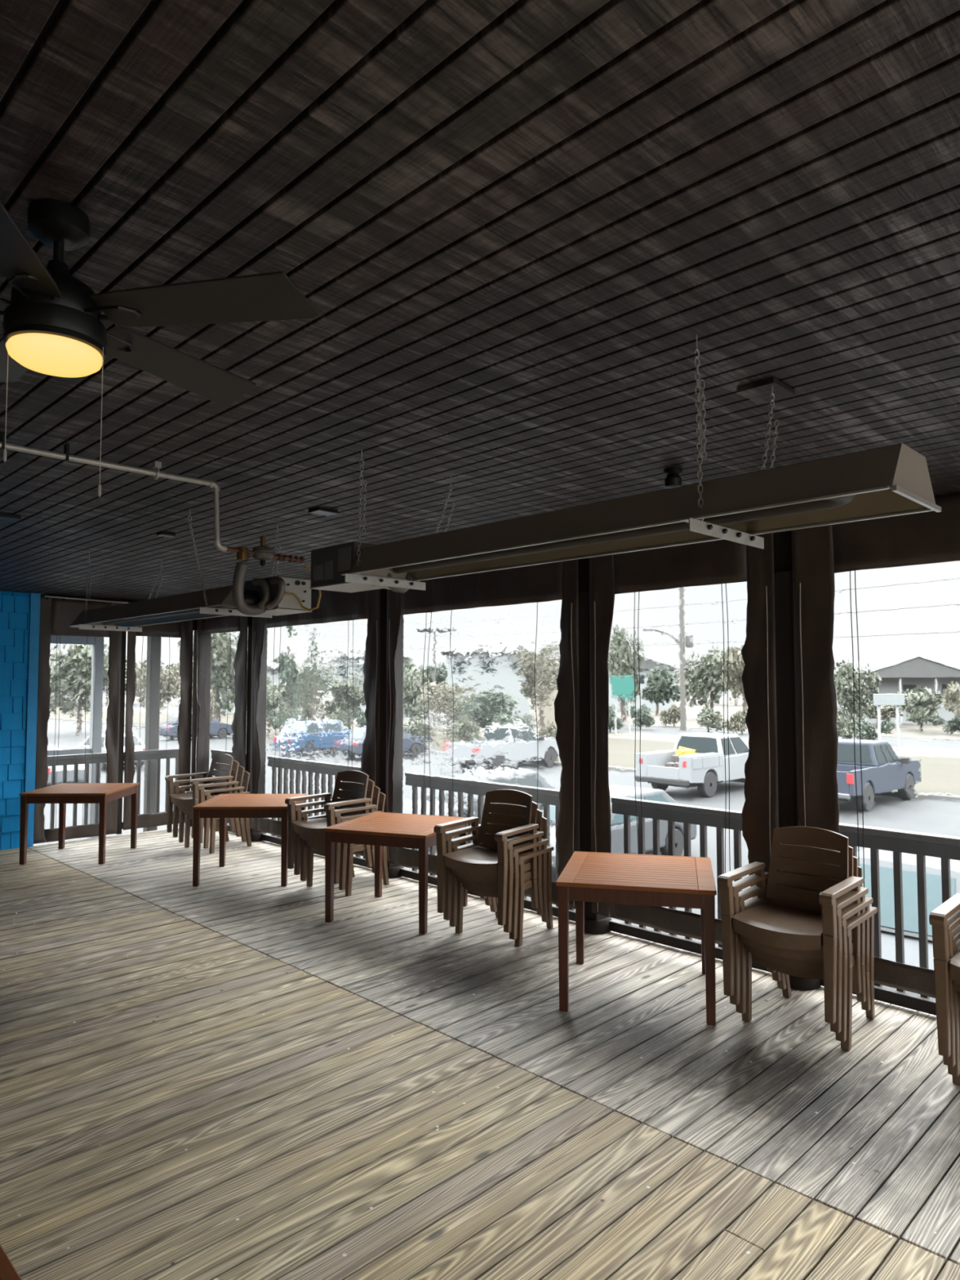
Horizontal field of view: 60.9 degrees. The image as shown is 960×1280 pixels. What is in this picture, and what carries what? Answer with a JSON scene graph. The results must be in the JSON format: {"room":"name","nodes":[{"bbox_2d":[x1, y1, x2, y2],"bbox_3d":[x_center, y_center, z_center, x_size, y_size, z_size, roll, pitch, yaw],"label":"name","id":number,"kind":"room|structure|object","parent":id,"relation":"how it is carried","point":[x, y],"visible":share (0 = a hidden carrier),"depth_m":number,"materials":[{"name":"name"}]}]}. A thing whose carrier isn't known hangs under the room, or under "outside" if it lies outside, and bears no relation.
{"room":"covered restaurant patio","nodes":[
{"label":"covered restaurant patio","id":0,"kind":"room"},
{"bbox_2d":[0,591,31,850],"bbox_3d":[-7.869,0.779,6.755,7.670,2.928,0.154,3,-4,-45],"label":"wall","id":1,"kind":"structure","parent":0,"point":[14,606],"depth_m":9.24,"materials":[{"name":"blue paint"}]},
{"bbox_2d":[23,592,40,846],"bbox_3d":[-5.148,0.904,9.382,0.103,2.893,0.038,3,-4,-45],"label":"trim","id":2,"kind":"structure","parent":1,"relation":"attached to","point":[34,600],"depth_m":9.38,"materials":[{"name":"blue paint"}]},
{"bbox_2d":[124,710,125,724],"bbox_3d":[-19.587,7.645,72.032,15.399,0.300,150.000,3,-4,-45],"label":"lawn strip","id":3,"kind":"object","parent":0,"point":[125,710],"depth_m":86.95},
{"bbox_2d":[31,725,718,946],"bbox_3d":[-37.371,6.814,54.266,34.300,0.300,150.000,3,-4,-45],"label":"parking lot","id":4,"kind":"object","parent":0,"point":[162,827],"depth_m":19.70,"materials":[{"name":"grey asphalt"}]},
{"bbox_2d":[87,835,98,839],"bbox_3d":[-5.763,2.123,11.110,1.120,4.450,0.120,3,-4,-45],"label":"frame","id":5,"kind":"object","parent":4,"relation":"on","point":[94,837],"visible":0.02,"depth_m":11.39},
{"bbox_2d":[123,733,124,765],"bbox_3d":[-16.861,5.005,37.153,4.710,1.480,1.820,-3,-4,45],"label":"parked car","id":6,"kind":"object","parent":4,"relation":"on","point":[124,733],"visible":0.02,"depth_m":35.60,"materials":[{"name":"white paint"}]},
{"bbox_2d":[124,656,127,684],"bbox_3d":[-30.328,3.309,62.022,5.084,7.643,6.841,-3,-4,43],"label":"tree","id":7,"kind":"object","parent":4,"relation":"on","point":[126,656],"visible":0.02,"depth_m":63.50,"materials":[{"name":"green plant"}]},
{"bbox_2d":[142,826,157,831],"bbox_3d":[-4.426,1.944,10.999,0.140,4.795,0.140,3,-4,-45],"label":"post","id":8,"kind":"object","parent":4,"relation":"on","point":[148,828],"visible":0.02,"depth_m":10.92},
{"bbox_2d":[191,638,248,691],"bbox_3d":[-19.144,2.586,59.853,5.602,8.857,4.163,2,-4,-39],"label":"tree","id":9,"kind":"object","parent":4,"relation":"on","point":[193,638],"visible":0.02,"depth_m":58.50,"materials":[{"name":"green plant"}]},
{"bbox_2d":[882,985,935,1000],"bbox_3d":[5.224,3.450,9.791,4.945,1.658,1.820,3,-4,-45],"label":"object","id":10,"kind":"object","parent":4,"relation":"on","point":[883,986],"visible":0.02,"depth_m":7.76,"materials":[{"name":"paint"}]},
{"bbox_2d":[0,0,959,600],"bbox_3d":[-2.333,-0.892,3.163,10.288,0.020,16.100,3,-4,-45],"label":"ceiling","id":11,"kind":"structure","parent":0,"point":[512,228],"depth_m":1.99,"materials":[{"name":"brown wood"}]},
{"bbox_2d":[0,513,20,521],"bbox_3d":[-2.977,-0.768,5.104,0.160,0.020,0.128,3,-4,-45],"label":"ceiling plate","id":12,"kind":"object","parent":11,"relation":"attached to","point":[3,517],"visible":1,"depth_m":5.09,"materials":[{"name":"black metal"}]},
{"bbox_2d":[33,594,122,844],"bbox_3d":[-4.780,0.921,9.753,0.936,2.865,0.094,3,-4,-42],"label":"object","id":13,"kind":"object","parent":11,"relation":"hanging from","point":[78,712],"visible":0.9,"depth_m":9.72,"materials":[{"name":"brown fabric"}]},
{"bbox_2d":[44,592,128,603],"bbox_3d":[-4.547,-0.480,9.918,1.360,0.077,0.027,3,-4,-45],"label":"curtain rod","id":14,"kind":"object","parent":11,"relation":"attached to","point":[92,600],"visible":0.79,"depth_m":9.73,"materials":[{"name":"metal"}]},
{"bbox_2d":[84,553,92,623],"bbox_3d":[-3.098,-0.407,6.463,0.036,0.595,0.270,1,-3,-23],"label":"hanging chain","id":15,"kind":"object","parent":11,"relation":"hanging from","point":[89,553],"visible":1,"depth_m":6.51,"materials":[{"name":"metal"}]},
{"bbox_2d":[0,431,304,563],"bbox_3d":[-2.386,-0.690,3.015,4.032,0.398,0.060,3,-4,-45],"label":"gas pipe","id":16,"kind":"object","parent":11,"relation":"attached to","point":[156,473],"visible":0.97,"depth_m":3.85,"materials":[{"name":"metal"}]},
{"bbox_2d":[236,535,275,566],"bbox_3d":[-1.161,-0.464,4.230,0.207,0.160,0.124,3,-4,-45],"label":"gas regulator","id":17,"kind":"object","parent":16,"relation":"attached to","point":[263,553],"visible":0.94,"depth_m":4.21,"materials":[{"name":"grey metal"}]},
{"bbox_2d":[259,560,265,566],"bbox_3d":[-1.131,-0.400,4.256,0.028,0.034,0.028,3,-4,-45],"label":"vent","id":18,"kind":"object","parent":17,"relation":"attached to","point":[262,563],"depth_m":4.25,"materials":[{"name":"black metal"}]},
{"bbox_2d":[148,565,164,599],"bbox_3d":[-2.736,-0.390,6.790,0.031,0.595,0.353,-1,-3,10],"label":"hanging chain","id":19,"kind":"object","parent":11,"relation":"hanging from","point":[160,566],"visible":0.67,"depth_m":6.89,"materials":[{"name":"metal"}]},
{"bbox_2d":[123,600,193,830],"bbox_3d":[-4.091,0.942,10.437,0.059,2.835,0.856,-3,-4,44],"label":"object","id":20,"kind":"object","parent":11,"relation":"hanging from","point":[159,660],"visible":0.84,"depth_m":10.40,"materials":[{"name":"brown fabric"}]},
{"bbox_2d":[0,198,319,497],"bbox_3d":[-0.979,-0.633,1.835,1.168,0.639,1.132,3,-4,-45],"label":"ceiling fan","id":21,"kind":"object","parent":11,"relation":"hanging from","point":[52,325],"visible":1,"depth_m":1.77,"materials":[{"name":"black metal"}]},
{"bbox_2d":[156,531,175,537],"bbox_3d":[-2.192,-0.736,5.704,0.100,0.020,0.080,3,-4,-45],"label":"ceiling plate","id":22,"kind":"object","parent":11,"relation":"attached to","point":[162,533],"visible":1,"depth_m":5.68,"materials":[{"name":"black metal"}]},
{"bbox_2d":[0,0,336,287],"bbox_3d":[-2.333,-0.952,3.167,10.300,0.099,16.100,3,-4,-45],"label":"trim","id":23,"kind":"structure","parent":11,"relation":"attached to","point":[60,2],"depth_m":1.45,"materials":[{"name":"black wood"}]},
{"bbox_2d":[187,508,208,605],"bbox_3d":[-1.693,-0.490,4.907,0.126,0.596,0.016,1,-3,-20],"label":"hanging chain","id":24,"kind":"object","parent":11,"relation":"hanging from","point":[193,538],"visible":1,"depth_m":4.90,"materials":[{"name":"metal"}]},
{"bbox_2d":[68,562,311,631],"bbox_3d":[-2.110,-0.217,5.589,0.587,0.280,3.047,3,-4,-45],"label":"heater","id":25,"kind":"object","parent":24,"relation":"hanging from","point":[265,597],"visible":0.98,"depth_m":4.99,"materials":[{"name":"grey metal"}]},
{"bbox_2d":[284,563,321,611],"bbox_3d":[-0.978,-0.287,4.487,0.207,0.257,0.087,-1,-3,16],"label":"gas hose","id":26,"kind":"object","parent":25,"relation":"attached to","point":[305,564],"visible":0.86,"depth_m":4.50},
{"bbox_2d":[194,615,248,823],"bbox_3d":[-3.254,0.881,10.223,0.059,2.735,1.317,3,-4,-45],"label":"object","id":27,"kind":"object","parent":11,"relation":"hanging from","point":[221,663],"visible":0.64,"depth_m":10.24,"materials":[{"name":"brown fabric"}]},
{"bbox_2d":[270,529,280,577],"bbox_3d":[-1.343,-0.469,5.310,0.033,0.595,0.215,0,-3,4],"label":"hanging chain","id":28,"kind":"object","parent":11,"relation":"hanging from","point":[277,561],"visible":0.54,"depth_m":5.37,"materials":[{"name":"metal"}]},
{"bbox_2d":[248,588,380,856],"bbox_3d":[-1.844,0.805,8.816,2.451,2.735,0.080,-3,-4,44],"label":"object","id":29,"kind":"object","parent":11,"relation":"hanging from","point":[315,706],"visible":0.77,"depth_m":8.74,"materials":[{"name":"brown fabric"}]},
{"bbox_2d":[308,506,337,515],"bbox_3d":[-0.948,-0.776,4.942,0.140,0.020,0.112,3,-4,-45],"label":"ceiling plate","id":30,"kind":"object","parent":11,"relation":"attached to","point":[321,511],"visible":1,"depth_m":4.91,"materials":[{"name":"black metal"}]},
{"bbox_2d":[356,449,366,574],"bbox_3d":[-0.530,-0.570,3.653,0.048,0.571,0.024,3,-4,-45],"label":"hanging chain","id":31,"kind":"object","parent":11,"relation":"hanging from","point":[361,471],"visible":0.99,"depth_m":3.65,"materials":[{"name":"metal"}]},
{"bbox_2d":[417,476,454,582],"bbox_3d":[-0.212,-0.551,4.011,0.026,0.570,0.300,-2,-4,30],"label":"hanging chain","id":32,"kind":"object","parent":11,"relation":"hanging from","point":[449,494],"visible":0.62,"depth_m":4.09,"materials":[{"name":"metal"}]},
{"bbox_2d":[385,559,579,909],"bbox_3d":[-0.075,0.711,7.046,0.062,2.735,2.341,3,-4,-45],"label":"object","id":33,"kind":"object","parent":11,"relation":"hanging from","point":[482,676],"visible":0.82,"depth_m":6.94,"materials":[{"name":"brown fabric"}]},
{"bbox_2d":[663,466,682,488],"bbox_3d":[0.948,-0.790,4.008,0.090,0.091,0.090,3,-4,-45],"label":"spotlight","id":34,"kind":"object","parent":11,"relation":"attached to","point":[673,480],"visible":0.89,"depth_m":3.98,"materials":[{"name":"black metal"}]},
{"bbox_2d":[589,533,778,945],"bbox_3d":[1.345,0.635,5.630,0.060,2.735,1.456,3,-4,-45],"label":"window","id":35,"kind":"structure","parent":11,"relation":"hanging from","point":[684,755],"depth_m":5.58,"materials":[{"name":"clear glass"}]},
{"bbox_2d":[693,334,706,520],"bbox_3d":[0.659,-0.635,2.446,0.036,0.571,0.021,2,-4,-34],"label":"hanging chain","id":36,"kind":"object","parent":11,"relation":"hanging from","point":[701,403],"visible":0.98,"depth_m":2.45,"materials":[{"name":"metal"}]},
{"bbox_2d":[737,377,795,404],"bbox_3d":[1.018,-0.885,2.908,0.170,0.020,0.136,3,-4,-45],"label":"ceiling plate","id":37,"kind":"object","parent":11,"relation":"attached to","point":[759,392],"visible":1,"depth_m":2.88,"materials":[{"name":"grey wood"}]},
{"bbox_2d":[753,386,778,535],"bbox_3d":[0.961,-0.619,2.751,0.023,0.570,0.207,-3,-4,40],"label":"hanging chain","id":38,"kind":"object","parent":11,"relation":"hanging from","point":[771,393],"visible":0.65,"depth_m":2.80,"materials":[{"name":"metal"}]},
{"bbox_2d":[309,443,941,593],"bbox_3d":[0.215,-0.370,3.101,0.465,0.223,2.680,3,-4,-45],"label":"heater","id":39,"kind":"object","parent":38,"relation":"hanging from","point":[891,481],"visible":1,"depth_m":2.64,"materials":[{"name":"grey metal"}]},
{"bbox_2d":[791,493,959,998],"bbox_3d":[2.750,0.559,4.228,0.060,2.735,2.276,3,-4,-45],"label":"window","id":40,"kind":"structure","parent":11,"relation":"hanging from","point":[876,602],"depth_m":4.65,"materials":[{"name":"clear glass"}]},
{"bbox_2d":[0,826,959,1279],"bbox_3d":[-1.943,1.996,2.363,9.940,0.035,14.348,3,-4,-45],"label":"floor","id":41,"kind":"structure","parent":0,"point":[219,1078],"depth_m":3.63,"materials":[{"name":"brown wood"}]},
{"bbox_2d":[0,1244,21,1279],"bbox_3d":[-1.071,1.549,1.110,0.880,0.724,0.880,-3,-4,45],"label":"patio table","id":42,"kind":"object","parent":41,"relation":"on","point":[7,1271],"visible":1,"depth_m":1.57,"materials":[{"name":"brown wood"}]},
{"bbox_2d":[19,782,139,864],"bbox_3d":[-4.299,1.962,8.817,0.880,0.724,0.880,0,-3,-1],"label":"patio table","id":43,"kind":"object","parent":41,"relation":"on","point":[62,793],"visible":1,"depth_m":8.43,"materials":[{"name":"brown wood"}]},
{"bbox_2d":[115,600,127,834],"bbox_3d":[-4.449,0.949,10.137,0.055,2.881,0.060,3,-4,-45],"label":"post","id":44,"kind":"object","parent":41,"relation":"on","point":[123,633],"visible":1,"depth_m":10.11,"materials":[{"name":"black wood"}]},
{"bbox_2d":[190,630,204,826],"bbox_3d":[-3.683,1.151,10.781,0.264,2.554,0.264,3,-4,-45],"label":"post","id":45,"kind":"object","parent":41,"relation":"on","point":[194,631],"visible":0.11,"depth_m":10.76,"materials":[{"name":"black wood"}]},
{"bbox_2d":[184,770,251,853],"bbox_3d":[-2.965,1.927,9.299,0.596,0.844,0.585,-3,-4,41],"label":"armchair","id":46,"kind":"object","parent":41,"relation":"on","point":[246,775],"visible":0.18,"depth_m":9.26,"materials":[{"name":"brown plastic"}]},
{"bbox_2d":[178,764,246,848],"bbox_3d":[-3.012,1.859,9.249,0.596,0.844,0.585,-3,-4,41],"label":"armchair","id":47,"kind":"object","parent":46,"relation":"on","point":[240,788],"visible":0.3,"depth_m":9.21,"materials":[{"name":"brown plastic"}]},
{"bbox_2d":[173,760,240,843],"bbox_3d":[-3.060,1.790,9.198,0.596,0.844,0.585,-3,-4,41],"label":"armchair","id":48,"kind":"object","parent":47,"relation":"on","point":[235,764],"visible":0.32,"depth_m":9.16,"materials":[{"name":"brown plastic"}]},
{"bbox_2d":[164,754,235,838],"bbox_3d":[-3.107,1.721,9.147,0.596,0.844,0.585,-3,-4,41],"label":"armchair","id":49,"kind":"object","parent":48,"relation":"on","point":[185,799],"visible":0.68,"depth_m":9.13,"materials":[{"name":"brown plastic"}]},
{"bbox_2d":[226,822,235,833],"bbox_3d":[-3.113,1.911,10.305,1.240,0.984,0.165,-3,-4,45],"label":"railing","id":50,"kind":"object","parent":41,"relation":"on","point":[228,825],"visible":0.02,"depth_m":10.18,"materials":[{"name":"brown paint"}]},
{"bbox_2d":[191,793,306,886],"bbox_3d":[-2.206,1.913,7.913,0.880,0.724,0.880,0,-3,-1],"label":"patio table","id":51,"kind":"object","parent":41,"relation":"on","point":[222,806],"visible":0.78,"depth_m":7.50,"materials":[{"name":"brown wood"}]},
{"bbox_2d":[245,624,266,841],"bbox_3d":[-2.679,1.094,9.779,0.264,2.559,0.264,3,-4,-45],"label":"post","id":52,"kind":"object","parent":41,"relation":"on","point":[255,836],"visible":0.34,"depth_m":9.75,"materials":[{"name":"black wood"}]},
{"bbox_2d":[261,833,371,868],"bbox_3d":[-1.706,1.836,8.900,2.380,0.984,0.165,-3,-4,45],"label":"railing","id":53,"kind":"object","parent":41,"relation":"on","point":[357,860],"visible":0.12,"depth_m":9.34,"materials":[{"name":"brown paint"}]},
{"bbox_2d":[306,791,389,896],"bbox_3d":[-1.201,1.832,7.517,0.596,0.844,0.585,-2,-4,39],"label":"armchair","id":54,"kind":"object","parent":41,"relation":"on","point":[351,848],"visible":0.26,"depth_m":7.46,"materials":[{"name":"brown plastic"}]},
{"bbox_2d":[300,785,383,890],"bbox_3d":[-1.247,1.763,7.464,0.596,0.844,0.585,-2,-4,39],"label":"armchair","id":55,"kind":"object","parent":54,"relation":"on","point":[304,844],"visible":0.25,"depth_m":7.40,"materials":[{"name":"brown plastic"}]},
{"bbox_2d":[293,778,376,884],"bbox_3d":[-1.292,1.694,7.412,0.596,0.844,0.585,-2,-4,39],"label":"armchair","id":56,"kind":"object","parent":55,"relation":"on","point":[371,807],"visible":0.36,"depth_m":7.36,"materials":[{"name":"brown plastic"}]},
{"bbox_2d":[284,770,372,869],"bbox_3d":[-1.337,1.625,7.360,0.596,0.844,0.585,-2,-4,39],"label":"armchair","id":57,"kind":"object","parent":56,"relation":"on","point":[310,828],"visible":0.73,"depth_m":7.35,"materials":[{"name":"brown plastic"}]},
{"bbox_2d":[378,610,404,878],"bbox_3d":[-0.868,0.998,7.971,0.264,2.559,0.264,3,-4,-45],"label":"post","id":58,"kind":"object","parent":41,"relation":"on","point":[393,870],"visible":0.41,"depth_m":7.94,"materials":[{"name":"black wood"}]},
{"bbox_2d":[323,811,468,933],"bbox_3d":[-0.654,1.843,6.611,0.880,0.724,0.880,-1,-3,21],"label":"patio table","id":59,"kind":"object","parent":41,"relation":"on","point":[378,829],"visible":0.83,"depth_m":6.35,"materials":[{"name":"brown wood"}]},
{"bbox_2d":[400,867,575,921],"bbox_3d":[0.065,1.741,7.131,2.270,0.984,0.165,-3,-4,45],"label":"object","id":60,"kind":"object","parent":41,"relation":"on","point":[412,874],"visible":0.14,"depth_m":7.45,"materials":[{"name":"brown paint"}]},
{"bbox_2d":[455,816,554,946],"bbox_3d":[0.198,1.758,6.147,0.596,0.844,0.585,-2,-4,35],"label":"armchair","id":61,"kind":"object","parent":41,"relation":"on","point":[523,885],"visible":0.26,"depth_m":6.05,"materials":[{"name":"brown plastic"}]},
{"bbox_2d":[449,808,549,939],"bbox_3d":[0.157,1.689,6.092,0.596,0.844,0.585,-2,-4,35],"label":"armchair","id":62,"kind":"object","parent":61,"relation":"on","point":[527,874],"visible":0.33,"depth_m":6.00,"materials":[{"name":"brown plastic"}]},
{"bbox_2d":[443,801,544,933],"bbox_3d":[0.116,1.620,6.037,0.596,0.844,0.585,-2,-4,35],"label":"armchair","id":63,"kind":"object","parent":62,"relation":"on","point":[449,872],"visible":0.33,"depth_m":5.96,"materials":[{"name":"brown plastic"}]},
{"bbox_2d":[433,789,538,925],"bbox_3d":[0.074,1.551,5.981,0.596,0.844,0.585,-2,-4,35],"label":"armchair","id":64,"kind":"object","parent":63,"relation":"on","point":[477,860],"visible":0.95,"depth_m":5.97,"materials":[{"name":"brown plastic"}]},
{"bbox_2d":[577,590,612,933],"bbox_3d":[0.864,0.905,6.241,0.264,2.559,0.264,3,-4,-45],"label":"post","id":65,"kind":"object","parent":41,"relation":"on","point":[594,923],"visible":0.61,"depth_m":6.20,"materials":[{"name":"black wood"}]},
{"bbox_2d":[555,851,716,1025],"bbox_3d":[0.962,1.755,4.955,0.880,0.724,0.880,-1,-3,13],"label":"patio table","id":66,"kind":"object","parent":41,"relation":"on","point":[651,880],"visible":1,"depth_m":4.64,"materials":[{"name":"brown wood"}]},
{"bbox_2d":[608,920,767,971],"bbox_3d":[1.487,1.665,5.712,1.390,0.984,0.165,-3,-4,45],"label":"railing","id":67,"kind":"object","parent":41,"relation":"on","point":[686,944],"visible":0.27,"depth_m":5.77,"materials":[{"name":"brown paint"}]},
{"bbox_2d":[773,569,821,990],"bbox_3d":[1.974,0.845,5.133,0.264,2.559,0.264,3,-4,-45],"label":"post","id":68,"kind":"object","parent":41,"relation":"on","point":[783,580],"visible":0.42,"depth_m":5.10,"materials":[{"name":"black wood"}]},
{"bbox_2d":[742,866,877,1050],"bbox_3d":[1.826,1.671,4.522,0.596,0.844,0.585,-3,-4,42],"label":"armchair","id":69,"kind":"object","parent":41,"relation":"on","point":[854,921],"visible":0.23,"depth_m":4.40,"materials":[{"name":"brown plastic"}]},
{"bbox_2d":[735,855,873,1042],"bbox_3d":[1.778,1.603,4.473,0.596,0.844,0.585,-3,-4,42],"label":"armchair","id":70,"kind":"object","parent":69,"relation":"on","point":[852,908],"visible":0.2,"depth_m":4.37,"materials":[{"name":"brown plastic"}]},
{"bbox_2d":[729,842,868,1033],"bbox_3d":[1.729,1.534,4.423,0.596,0.844,0.585,-3,-4,42],"label":"armchair","id":71,"kind":"object","parent":70,"relation":"on","point":[851,896],"visible":0.23,"depth_m":4.38,"materials":[{"name":"brown plastic"}]},
{"bbox_2d":[716,826,863,1023],"bbox_3d":[1.681,1.465,4.373,0.596,0.844,0.585,-3,-4,42],"label":"armchair","id":72,"kind":"object","parent":71,"relation":"on","point":[766,923],"visible":0.95,"depth_m":4.37,"materials":[{"name":"brown plastic"}]},
{"bbox_2d":[820,979,936,1015],"bbox_3d":[2.883,1.590,4.317,2.200,0.984,0.165,-3,-4,45],"label":"railing","id":73,"kind":"object","parent":41,"relation":"on","point":[922,1003],"visible":0.19,"depth_m":4.66,"materials":[{"name":"brown paint"}]},
{"bbox_2d":[951,938,959,1084],"bbox_3d":[2.575,1.633,3.809,0.596,0.844,0.585,-3,-4,43],"label":"armchair","id":74,"kind":"object","parent":41,"relation":"on","point":[956,1080],"visible":0.11,"depth_m":3.78,"materials":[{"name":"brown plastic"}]},
{"bbox_2d":[947,924,959,1076],"bbox_3d":[2.526,1.564,3.760,0.596,0.844,0.585,-3,-4,43],"label":"armchair","id":75,"kind":"object","parent":74,"relation":"on","point":[955,1070],"visible":0.41,"depth_m":3.73,"materials":[{"name":"brown plastic"}]},
{"bbox_2d":[942,909,959,1066],"bbox_3d":[2.477,1.496,3.711,0.596,0.844,0.585,-3,-4,43],"label":"armchair","id":76,"kind":"object","parent":75,"relation":"on","point":[953,921],"visible":0.39,"depth_m":3.68,"materials":[{"name":"brown plastic"}]},
{"bbox_2d":[928,893,959,1057],"bbox_3d":[2.428,1.427,3.662,0.596,0.844,0.585,-3,-4,43],"label":"armchair","id":77,"kind":"object","parent":76,"relation":"on","point":[938,917],"visible":1,"depth_m":3.65,"materials":[{"name":"brown plastic"}]},
{"bbox_2d":[248,530,792,624],"bbox_3d":[1.400,-0.568,5.837,0.140,0.338,14.620,3,-4,-45],"label":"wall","id":78,"kind":"structure","parent":0,"point":[782,540],"depth_m":5.24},
{"bbox_2d":[41,594,196,631],"bbox_3d":[-4.479,-0.330,10.261,1.890,0.338,0.120,3,-4,-45],"label":"trim","id":79,"kind":"structure","parent":78,"relation":"attached to","point":[194,620],"depth_m":10.16,"materials":[{"name":"black wood"}]},
{"label":"outside","id":80,"kind":"structure","parent":0,"visible":0},
{"bbox_2d":[121,751,124,829],"bbox_3d":[-4.628,1.906,10.304,1.850,0.973,0.080,3,-4,-45],"label":"railing","id":81,"kind":"object","parent":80,"point":[123,752],"visible":0.02,"depth_m":10.38,"materials":[{"name":"brown paint"}]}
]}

